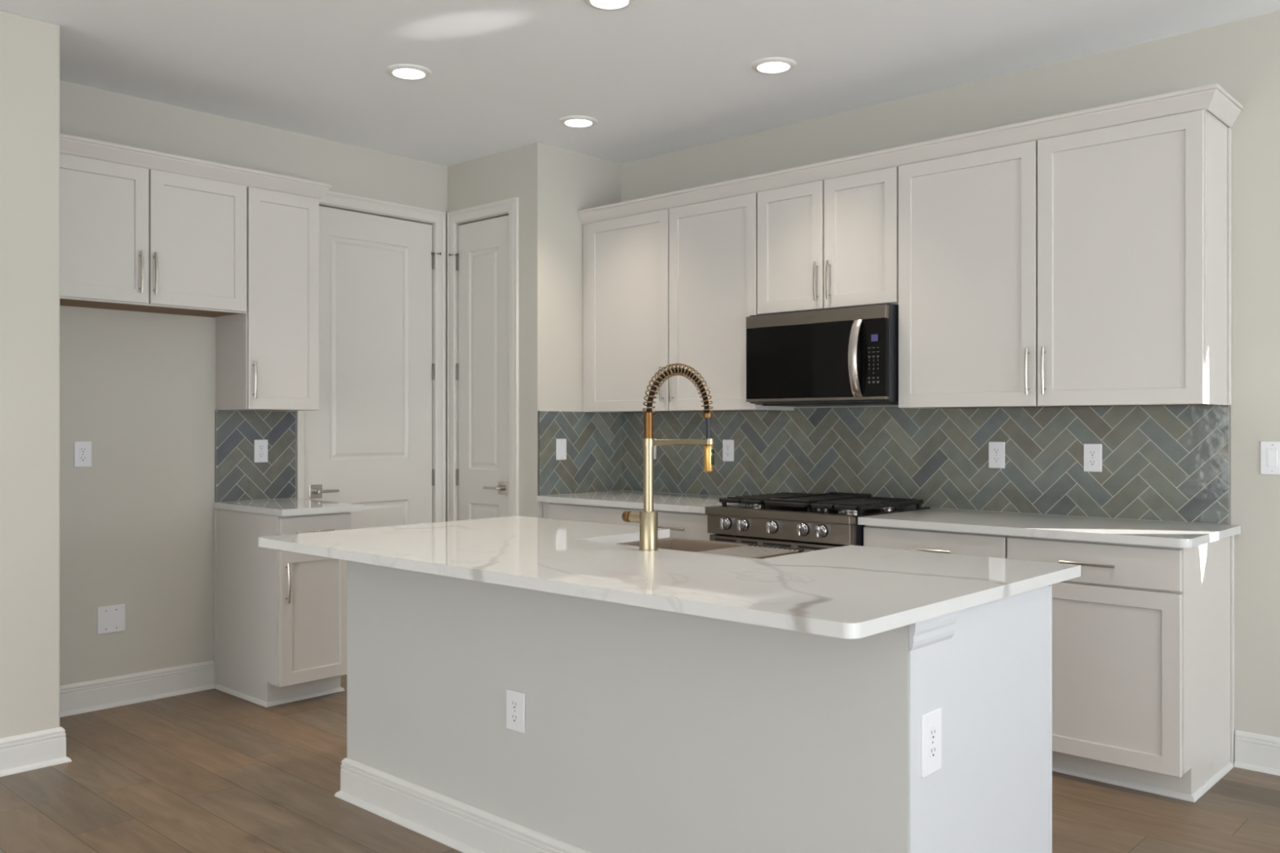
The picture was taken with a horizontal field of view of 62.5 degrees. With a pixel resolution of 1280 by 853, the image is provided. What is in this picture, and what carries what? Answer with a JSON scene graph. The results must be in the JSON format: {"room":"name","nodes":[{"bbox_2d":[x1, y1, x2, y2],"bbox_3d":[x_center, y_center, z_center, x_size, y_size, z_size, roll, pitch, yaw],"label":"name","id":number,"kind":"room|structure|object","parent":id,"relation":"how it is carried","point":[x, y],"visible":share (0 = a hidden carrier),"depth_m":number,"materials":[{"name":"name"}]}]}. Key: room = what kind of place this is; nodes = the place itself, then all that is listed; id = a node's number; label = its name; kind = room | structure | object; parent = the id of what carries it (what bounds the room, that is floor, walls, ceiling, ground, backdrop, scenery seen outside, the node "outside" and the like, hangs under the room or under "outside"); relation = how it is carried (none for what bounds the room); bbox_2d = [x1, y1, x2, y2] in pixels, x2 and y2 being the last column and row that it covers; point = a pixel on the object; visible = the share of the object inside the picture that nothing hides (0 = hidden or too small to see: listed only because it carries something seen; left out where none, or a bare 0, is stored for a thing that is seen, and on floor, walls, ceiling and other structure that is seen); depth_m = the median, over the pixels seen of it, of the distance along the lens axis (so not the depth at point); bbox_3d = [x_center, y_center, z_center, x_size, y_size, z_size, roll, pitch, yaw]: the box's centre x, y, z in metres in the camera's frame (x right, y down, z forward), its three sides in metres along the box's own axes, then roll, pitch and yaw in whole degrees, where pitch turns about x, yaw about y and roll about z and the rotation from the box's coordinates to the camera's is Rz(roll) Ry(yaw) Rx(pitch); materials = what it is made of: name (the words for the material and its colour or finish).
{"room":"kitchen","nodes":[
{"label":"kitchen","id":0,"kind":"room"},
{"bbox_2d":[0,10,59,738],"bbox_3d":[-5.237,-0.128,1.406,0.819,2.836,7.979,0,0,43],"label":"wall","id":1,"kind":"structure","parent":0,"point":[29,47],"depth_m":3.98,"materials":[{"name":"grey paint"}]},
{"bbox_2d":[59,80,447,685],"bbox_3d":[-1.726,-0.128,5.731,0.120,2.836,3.141,0,0,43],"label":"wall","id":2,"kind":"structure","parent":0,"point":[136,523],"depth_m":5.01,"materials":[{"name":"grey paint"}]},
{"bbox_2d":[74,441,91,466],"bbox_3d":[-2.521,0.125,4.773,0.008,0.116,0.074,0,0,43],"label":"wall outlet","id":3,"kind":"object","parent":2,"relation":"attached to","point":[82,450],"visible":1,"depth_m":4.77,"materials":[{"name":"white plastic"}]},
{"bbox_2d":[79,446,86,453],"bbox_3d":[-2.519,0.106,4.771,0.002,0.029,0.030,0,0,43],"label":"receptacle","id":4,"kind":"object","parent":3,"relation":"attached to","point":[82,449],"depth_m":4.77,"materials":[{"name":"grey plastic"}]},
{"bbox_2d":[79,455,86,462],"bbox_3d":[-2.519,0.145,4.771,0.002,0.029,0.030,0,0,43],"label":"receptacle","id":5,"kind":"object","parent":3,"relation":"attached to","point":[82,458],"depth_m":4.77,"materials":[{"name":"grey plastic"}]},
{"bbox_2d":[0,660,216,777],"bbox_3d":[-4.864,1.223,1.700,0.729,0.134,8.917,0,0,43],"label":"baseboard","id":6,"kind":"structure","parent":2,"relation":"attached to","point":[77,698],"depth_m":4.80,"materials":[{"name":"white paint"}]},
{"bbox_2d":[97,604,124,634],"bbox_3d":[-2.438,0.888,4.864,0.008,0.124,0.122,0,0,43],"label":"blank plate","id":7,"kind":"object","parent":2,"relation":"attached to","point":[110,619],"visible":1,"depth_m":4.86,"materials":[{"name":"white plastic"}]},
{"bbox_2d":[59,153,246,318],"bbox_3d":[-2.289,-0.842,4.759,0.366,0.608,0.942,0,0,43],"label":"upper cabinet","id":8,"kind":"object","parent":2,"relation":"attached to","point":[132,238],"visible":0.83,"depth_m":4.67,"materials":[{"name":"grey paint"}]},
{"bbox_2d":[59,133,332,199],"bbox_3d":[-2.146,-1.178,4.919,0.359,0.075,1.372,0,0,43],"label":"crown molding","id":9,"kind":"structure","parent":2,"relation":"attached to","point":[72,145],"depth_m":4.78,"materials":[{"name":"grey paint"}]},
{"bbox_2d":[214,409,295,502],"bbox_3d":[-1.957,0.147,5.383,0.010,0.456,0.431,0,0,43],"label":"tile backsplash","id":10,"kind":"structure","parent":2,"relation":"attached to","point":[237,477],"depth_m":5.36,"materials":[{"name":"grey tile"}]},
{"bbox_2d":[253,440,267,462],"bbox_3d":[-1.937,0.125,5.392,0.008,0.116,0.074,0,0,43],"label":"wall outlet","id":11,"kind":"object","parent":10,"relation":"attached to","point":[260,446],"visible":1,"depth_m":5.39,"materials":[{"name":"white plastic"}]},
{"bbox_2d":[258,444,264,449],"bbox_3d":[-1.935,0.106,5.390,0.002,0.029,0.030,0,0,43],"label":"receptacle","id":12,"kind":"object","parent":11,"relation":"attached to","point":[261,446],"depth_m":5.39,"materials":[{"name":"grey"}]},
{"bbox_2d":[258,452,264,457],"bbox_3d":[-1.935,0.145,5.390,0.002,0.029,0.030,0,0,43],"label":"receptacle","id":13,"kind":"object","parent":11,"relation":"attached to","point":[261,455],"depth_m":5.39,"materials":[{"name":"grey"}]},
{"bbox_2d":[215,186,319,410],"bbox_3d":[-1.841,-0.614,5.246,0.366,1.064,0.380,0,0,43],"label":"upper cabinet","id":14,"kind":"object","parent":2,"relation":"attached to","point":[267,356],"visible":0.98,"depth_m":5.14,"materials":[{"name":"grey paint"}]},
{"bbox_2d":[295,191,445,522],"bbox_3d":[-1.481,0.012,5.895,0.018,2.557,0.960,0,0,43],"label":"trim","id":15,"kind":"structure","parent":2,"relation":"attached to","point":[333,198],"depth_m":6.20,"materials":[{"name":"white paint"}]},
{"bbox_2d":[304,205,441,528],"bbox_3d":[-1.481,0.049,5.904,0.092,2.466,0.869,0,0,43],"label":"door","id":16,"kind":"structure","parent":2,"relation":"in","point":[368,442],"depth_m":5.91,"materials":[{"name":"white paint"}]},
{"bbox_2d":[447,142,621,520],"bbox_3d":[-0.628,-0.128,6.244,0.800,2.836,0.658,0,0,43],"label":"wall","id":17,"kind":"structure","parent":0,"point":[550,184],"depth_m":5.85,"materials":[{"name":"grey paint"}]},
{"bbox_2d":[448,215,508,520],"bbox_3d":[-0.919,0.049,6.060,0.516,2.466,0.092,0,0,43],"label":"door","id":18,"kind":"structure","parent":17,"relation":"in","point":[482,255],"depth_m":6.06,"materials":[{"name":"white paint"}]},
{"bbox_2d":[447,196,518,521],"bbox_3d":[-0.907,0.012,6.041,0.624,2.557,0.018,0,0,43],"label":"trim","id":19,"kind":"structure","parent":17,"relation":"attached to","point":[510,206],"depth_m":6.00,"materials":[{"name":"white paint"}]},
{"bbox_2d":[537,410,621,495],"bbox_3d":[-0.329,0.145,5.969,0.010,0.460,0.657,0,0,43],"label":"tile backsplash","id":20,"kind":"structure","parent":17,"relation":"attached to","point":[593,463],"depth_m":5.95,"materials":[{"name":"grey tile"}]},
{"bbox_2d":[555,439,566,459],"bbox_3d":[-0.435,0.126,5.841,0.010,0.116,0.074,0,0,43],"label":"switch plate","id":21,"kind":"object","parent":20,"relation":"attached to","point":[561,444],"visible":1,"depth_m":5.83,"materials":[{"name":"white plastic"}]},
{"bbox_2d":[0,0,1279,166],"bbox_3d":[0.067,-1.605,-1.428,12.620,0.120,11.240,0,0,43],"label":"ceiling","id":22,"kind":"structure","parent":0,"point":[656,77],"depth_m":4.36,"materials":[{"name":"white paint"}]},
{"bbox_2d":[386,64,431,79],"bbox_3d":[-1.007,-1.540,4.594,0.194,0.010,0.194,0,0,43],"label":"recessed light","id":23,"kind":"object","parent":22,"relation":"in","point":[405,72],"visible":1,"depth_m":4.58,"materials":[{"name":"white plastic"}]},
{"bbox_2d":[559,115,597,128],"bbox_3d":[-0.312,-1.540,5.341,0.194,0.010,0.194,0,0,43],"label":"recessed light","id":24,"kind":"object","parent":22,"relation":"in","point":[584,122],"visible":1,"depth_m":5.33,"materials":[{"name":"white plastic"}]},
{"bbox_2d":[582,0,635,10],"bbox_3d":[-0.110,-1.540,3.809,0.194,0.010,0.194,0,0,43],"label":"recessed light","id":25,"kind":"object","parent":22,"relation":"in","point":[605,5],"visible":1,"depth_m":3.84,"materials":[{"name":"white plastic"}]},
{"bbox_2d":[751,57,796,74],"bbox_3d":[0.571,-1.540,4.512,0.194,0.010,0.194,0,0,43],"label":"recessed light","id":26,"kind":"object","parent":22,"relation":"in","point":[775,65],"visible":1,"depth_m":4.50,"materials":[{"name":"white plastic"}]},
{"bbox_2d":[0,674,1279,852],"bbox_3d":[0.161,1.291,-1.311,12.600,0.001,11.500,0,0,43],"label":"floor","id":27,"kind":"structure","parent":0,"point":[211,771],"depth_m":3.62,"materials":[{"name":"brown wood"}]},
{"bbox_2d":[213,508,351,706],"bbox_3d":[-1.733,0.849,5.139,0.670,0.882,0.409,0,0,43],"label":"base cabinet","id":28,"kind":"object","parent":27,"relation":"on","point":[280,616],"visible":0.8,"depth_m":4.96,"materials":[{"name":"grey paint"}]},
{"bbox_2d":[213,497,363,515],"bbox_3d":[-1.721,0.391,5.155,0.663,0.030,0.426,0,0,43],"label":"countertop","id":29,"kind":"structure","parent":28,"relation":"on","point":[292,506],"depth_m":5.02,"materials":[{"name":"white stone"}]},
{"bbox_2d":[542,502,713,540],"bbox_3d":[0.113,0.849,5.553,1.222,0.882,0.670,0,0,43],"label":"base cabinet","id":30,"kind":"object","parent":27,"relation":"on","point":[686,525],"visible":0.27,"depth_m":5.33,"materials":[{"name":"grey paint"}]},
{"bbox_2d":[537,490,737,513],"bbox_3d":[0.115,0.391,5.553,1.224,0.030,0.663,0,0,43],"label":"countertop","id":31,"kind":"structure","parent":30,"relation":"on","point":[687,503],"depth_m":5.46,"materials":[{"name":"white stone"}]},
{"bbox_2d":[334,541,1052,852],"bbox_3d":[0.025,0.849,3.227,2.225,0.882,0.808,0,0,43],"label":"kitchen island","id":32,"kind":"object","parent":27,"relation":"on","point":[647,730],"visible":0.71,"depth_m":2.70,"materials":[{"name":"grey paint"}]},
{"bbox_2d":[506,688,524,733],"bbox_3d":[-0.362,0.827,3.068,0.080,0.116,0.008,0,0,43],"label":"wall outlet","id":33,"kind":"object","parent":32,"relation":"attached to","point":[515,700],"visible":1,"depth_m":3.06,"materials":[{"name":"white plastic"}]},
{"bbox_2d":[511,699,518,709],"bbox_3d":[-0.364,0.808,3.066,0.030,0.029,0.002,0,0,43],"label":"receptacle","id":34,"kind":"object","parent":33,"relation":"attached to","point":[514,703],"depth_m":3.07,"materials":[{"name":"grey plastic"}]},
{"bbox_2d":[511,712,518,723],"bbox_3d":[-0.364,0.847,3.066,0.030,0.029,0.002,0,0,43],"label":"receptacle","id":35,"kind":"object","parent":33,"relation":"attached to","point":[514,716],"depth_m":3.07,"materials":[{"name":"grey plastic"}]},
{"bbox_2d":[257,515,1080,639],"bbox_3d":[-0.056,0.391,3.227,2.334,0.030,1.166,0,0,43],"label":"island countertop","id":36,"kind":"structure","parent":32,"relation":"on","point":[850,592],"depth_m":2.78,"materials":[{"name":"white stone"}]},
{"bbox_2d":[622,363,715,551],"bbox_3d":[0.096,0.089,3.339,0.128,0.575,0.340,0,0,43],"label":"kitchen faucet","id":37,"kind":"object","parent":36,"relation":"on","point":[647,518],"visible":1,"depth_m":3.21,"materials":[{"name":"gold metal"}]},
{"bbox_2d":[617,537,814,559],"bbox_3d":[0.225,0.537,3.430,0.769,0.258,0.538,0,0,43],"label":"farmhouse sink","id":38,"kind":"object","parent":36,"relation":"in","point":[673,543],"visible":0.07,"depth_m":3.78,"materials":[{"name":"silver metal"}]},
{"bbox_2d":[696,543,804,558],"bbox_3d":[0.311,0.402,3.345,0.211,0.011,0.428,0,0,43],"label":"drying rack","id":39,"kind":"object","parent":38,"relation":"on","point":[752,551],"visible":0.59,"depth_m":3.39,"materials":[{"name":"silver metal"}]},
{"bbox_2d":[920,706,942,777],"bbox_3d":[0.631,0.683,2.284,0.008,0.136,0.088,0,0,43],"label":"wall outlet","id":40,"kind":"object","parent":32,"relation":"attached to","point":[931,721],"visible":1,"depth_m":2.28,"materials":[{"name":"white plastic"}]},
{"bbox_2d":[929,726,936,740],"bbox_3d":[0.634,0.664,2.282,0.002,0.029,0.030,0,0,43],"label":"receptacle","id":41,"kind":"object","parent":40,"relation":"attached to","point":[932,729],"depth_m":2.28,"materials":[{"name":"grey plastic"}]},
{"bbox_2d":[929,744,936,758],"bbox_3d":[0.634,0.703,2.282,0.002,0.029,0.030,0,0,43],"label":"receptacle","id":42,"kind":"object","parent":40,"relation":"attached to","point":[932,747],"depth_m":2.28,"materials":[{"name":"grey plastic"}]},
{"bbox_2d":[705,492,930,550],"bbox_3d":[0.806,0.804,4.838,0.771,0.972,0.728,0,0,43],"label":"gas range","id":43,"kind":"object","parent":27,"relation":"on","point":[805,521],"visible":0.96,"depth_m":4.63,"materials":[{"name":"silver metal"}]},
{"bbox_2d":[718,503,930,517],"bbox_3d":[0.830,0.378,4.860,0.767,0.017,0.662,0,0,43],"label":"cooktop","id":44,"kind":"object","parent":43,"relation":"in","point":[902,508],"depth_m":4.67,"materials":[{"name":"black metal"}]},
{"bbox_2d":[863,524,1008,558],"bbox_3d":[1.356,0.849,4.407,0.615,0.882,0.670,0,0,43],"label":"drawer front","id":45,"kind":"object","parent":27,"relation":"on","point":[992,545],"visible":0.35,"depth_m":4.17,"materials":[{"name":"grey paint"}]},
{"bbox_2d":[1007,535,1234,802],"bbox_3d":[1.813,0.849,3.985,0.627,0.882,0.670,0,0,43],"label":"base cabinet","id":46,"kind":"object","parent":27,"relation":"on","point":[1143,640],"visible":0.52,"depth_m":3.73,"materials":[{"name":"grey paint"}]},
{"bbox_2d":[857,507,1240,547],"bbox_3d":[1.593,0.391,4.191,1.264,0.030,0.663,0,0,43],"label":"countertop","id":47,"kind":"structure","parent":46,"relation":"on","point":[1132,531],"depth_m":4.00,"materials":[{"name":"white stone"}]},
{"bbox_2d":[621,10,1279,761],"bbox_3d":[3.909,-0.128,2.593,12.420,2.836,0.120,0,0,43],"label":"wall","id":48,"kind":"structure","parent":0,"point":[1242,56],"depth_m":4.03,"materials":[{"name":"grey paint"}]},
{"bbox_2d":[582,192,795,412],"bbox_3d":[0.217,-0.614,5.662,1.226,1.064,0.366,0,0,43],"label":"upper cabinet","id":49,"kind":"object","parent":48,"relation":"attached to","point":[662,288],"visible":0.74,"depth_m":5.51,"materials":[{"name":"grey paint"}]},
{"bbox_2d":[757,166,898,315],"bbox_3d":[0.948,-0.842,4.989,0.760,0.608,0.366,0,0,43],"label":"upper cabinet","id":50,"kind":"object","parent":48,"relation":"attached to","point":[831,243],"visible":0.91,"depth_m":4.85,"materials":[{"name":"grey paint"}]},
{"bbox_2d":[746,303,898,406],"bbox_3d":[0.905,-0.318,4.946,0.752,0.436,0.465,0,0,43],"label":"microwave","id":51,"kind":"object","parent":50,"relation":"attached to","point":[845,356],"visible":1,"depth_m":4.78,"materials":[{"name":"black metal"}]},
{"bbox_2d":[577,83,1243,225],"bbox_3d":[0.968,-1.178,4.975,3.262,0.075,0.359,0,0,43],"label":"crown molding","id":52,"kind":"structure","parent":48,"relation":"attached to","point":[1213,98],"depth_m":4.43,"materials":[{"name":"grey paint"}]},
{"bbox_2d":[621,404,1230,524],"bbox_3d":[1.074,0.140,5.116,3.210,0.470,0.010,0,0,43],"label":"tile backsplash","id":53,"kind":"structure","parent":48,"relation":"attached to","point":[1160,463],"depth_m":4.74,"materials":[{"name":"grey tile"}]},
{"bbox_2d":[653,445,656,459],"bbox_3d":[0.063,0.128,6.034,0.074,0.116,0.010,0,0,43],"label":"switch plate","id":54,"kind":"object","parent":53,"relation":"attached to","point":[655,446],"visible":0.16,"depth_m":6.01,"materials":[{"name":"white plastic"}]},
{"bbox_2d":[722,440,733,461],"bbox_3d":[0.473,0.128,5.657,0.074,0.116,0.008,0,0,43],"label":"wall outlet","id":55,"kind":"object","parent":53,"relation":"attached to","point":[727,445],"visible":1,"depth_m":5.65,"materials":[{"name":"white plastic"}]},
{"bbox_2d":[725,444,729,449],"bbox_3d":[0.471,0.109,5.655,0.030,0.029,0.002,0,0,43],"label":"receptacle","id":56,"kind":"object","parent":55,"relation":"attached to","point":[727,446],"depth_m":5.66,"materials":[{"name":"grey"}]},
{"bbox_2d":[988,441,1004,468],"bbox_3d":[1.571,0.125,4.646,0.074,0.116,0.008,0,0,43],"label":"wall outlet","id":57,"kind":"object","parent":53,"relation":"attached to","point":[996,449],"visible":1,"depth_m":4.64,"materials":[{"name":"white plastic"}]},
{"bbox_2d":[993,447,999,453],"bbox_3d":[1.569,0.106,4.643,0.030,0.029,0.002,0,0,43],"label":"receptacle","id":58,"kind":"object","parent":57,"relation":"attached to","point":[996,450],"depth_m":4.64,"materials":[{"name":"grey plastic"}]},
{"bbox_2d":[993,456,999,462],"bbox_3d":[1.569,0.145,4.643,0.030,0.029,0.002,0,0,43],"label":"receptacle","id":59,"kind":"object","parent":57,"relation":"attached to","point":[996,459],"depth_m":4.64,"materials":[{"name":"grey plastic"}]},
{"bbox_2d":[1083,444,1102,471],"bbox_3d":[1.874,0.129,4.366,0.074,0.116,0.008,0,0,43],"label":"wall outlet","id":60,"kind":"object","parent":53,"relation":"attached to","point":[1092,453],"visible":1,"depth_m":4.36,"materials":[{"name":"white plastic"}]},
{"bbox_2d":[1088,449,1096,456],"bbox_3d":[1.872,0.110,4.364,0.030,0.029,0.002,0,0,43],"label":"receptacle","id":61,"kind":"object","parent":60,"relation":"attached to","point":[1091,452],"depth_m":4.36,"materials":[{"name":"grey plastic"}]},
{"bbox_2d":[1088,458,1096,466],"bbox_3d":[1.872,0.149,4.364,0.030,0.029,0.002,0,0,43],"label":"receptacle","id":62,"kind":"object","parent":60,"relation":"attached to","point":[1092,462],"depth_m":4.36,"materials":[{"name":"grey plastic"}]},
{"bbox_2d":[898,110,1231,408],"bbox_3d":[1.682,-0.614,4.312,1.235,1.064,0.366,0,0,43],"label":"upper cabinet","id":63,"kind":"object","parent":48,"relation":"attached to","point":[1093,268],"visible":1,"depth_m":4.12,"materials":[{"name":"grey paint"}]},
{"bbox_2d":[1233,729,1279,776],"bbox_3d":[2.331,1.223,3.944,0.192,0.134,0.030,0,0,43],"label":"baseboard","id":64,"kind":"structure","parent":48,"relation":"attached to","point":[1260,753],"depth_m":3.96,"materials":[{"name":"white paint"}]},
{"bbox_2d":[1260,440,1279,475],"bbox_3d":[2.359,0.117,3.933,0.080,0.125,0.010,0,0,43],"label":"light switch","id":65,"kind":"object","parent":48,"relation":"attached to","point":[1269,451],"visible":1,"depth_m":3.94,"materials":[{"name":"white plastic"}]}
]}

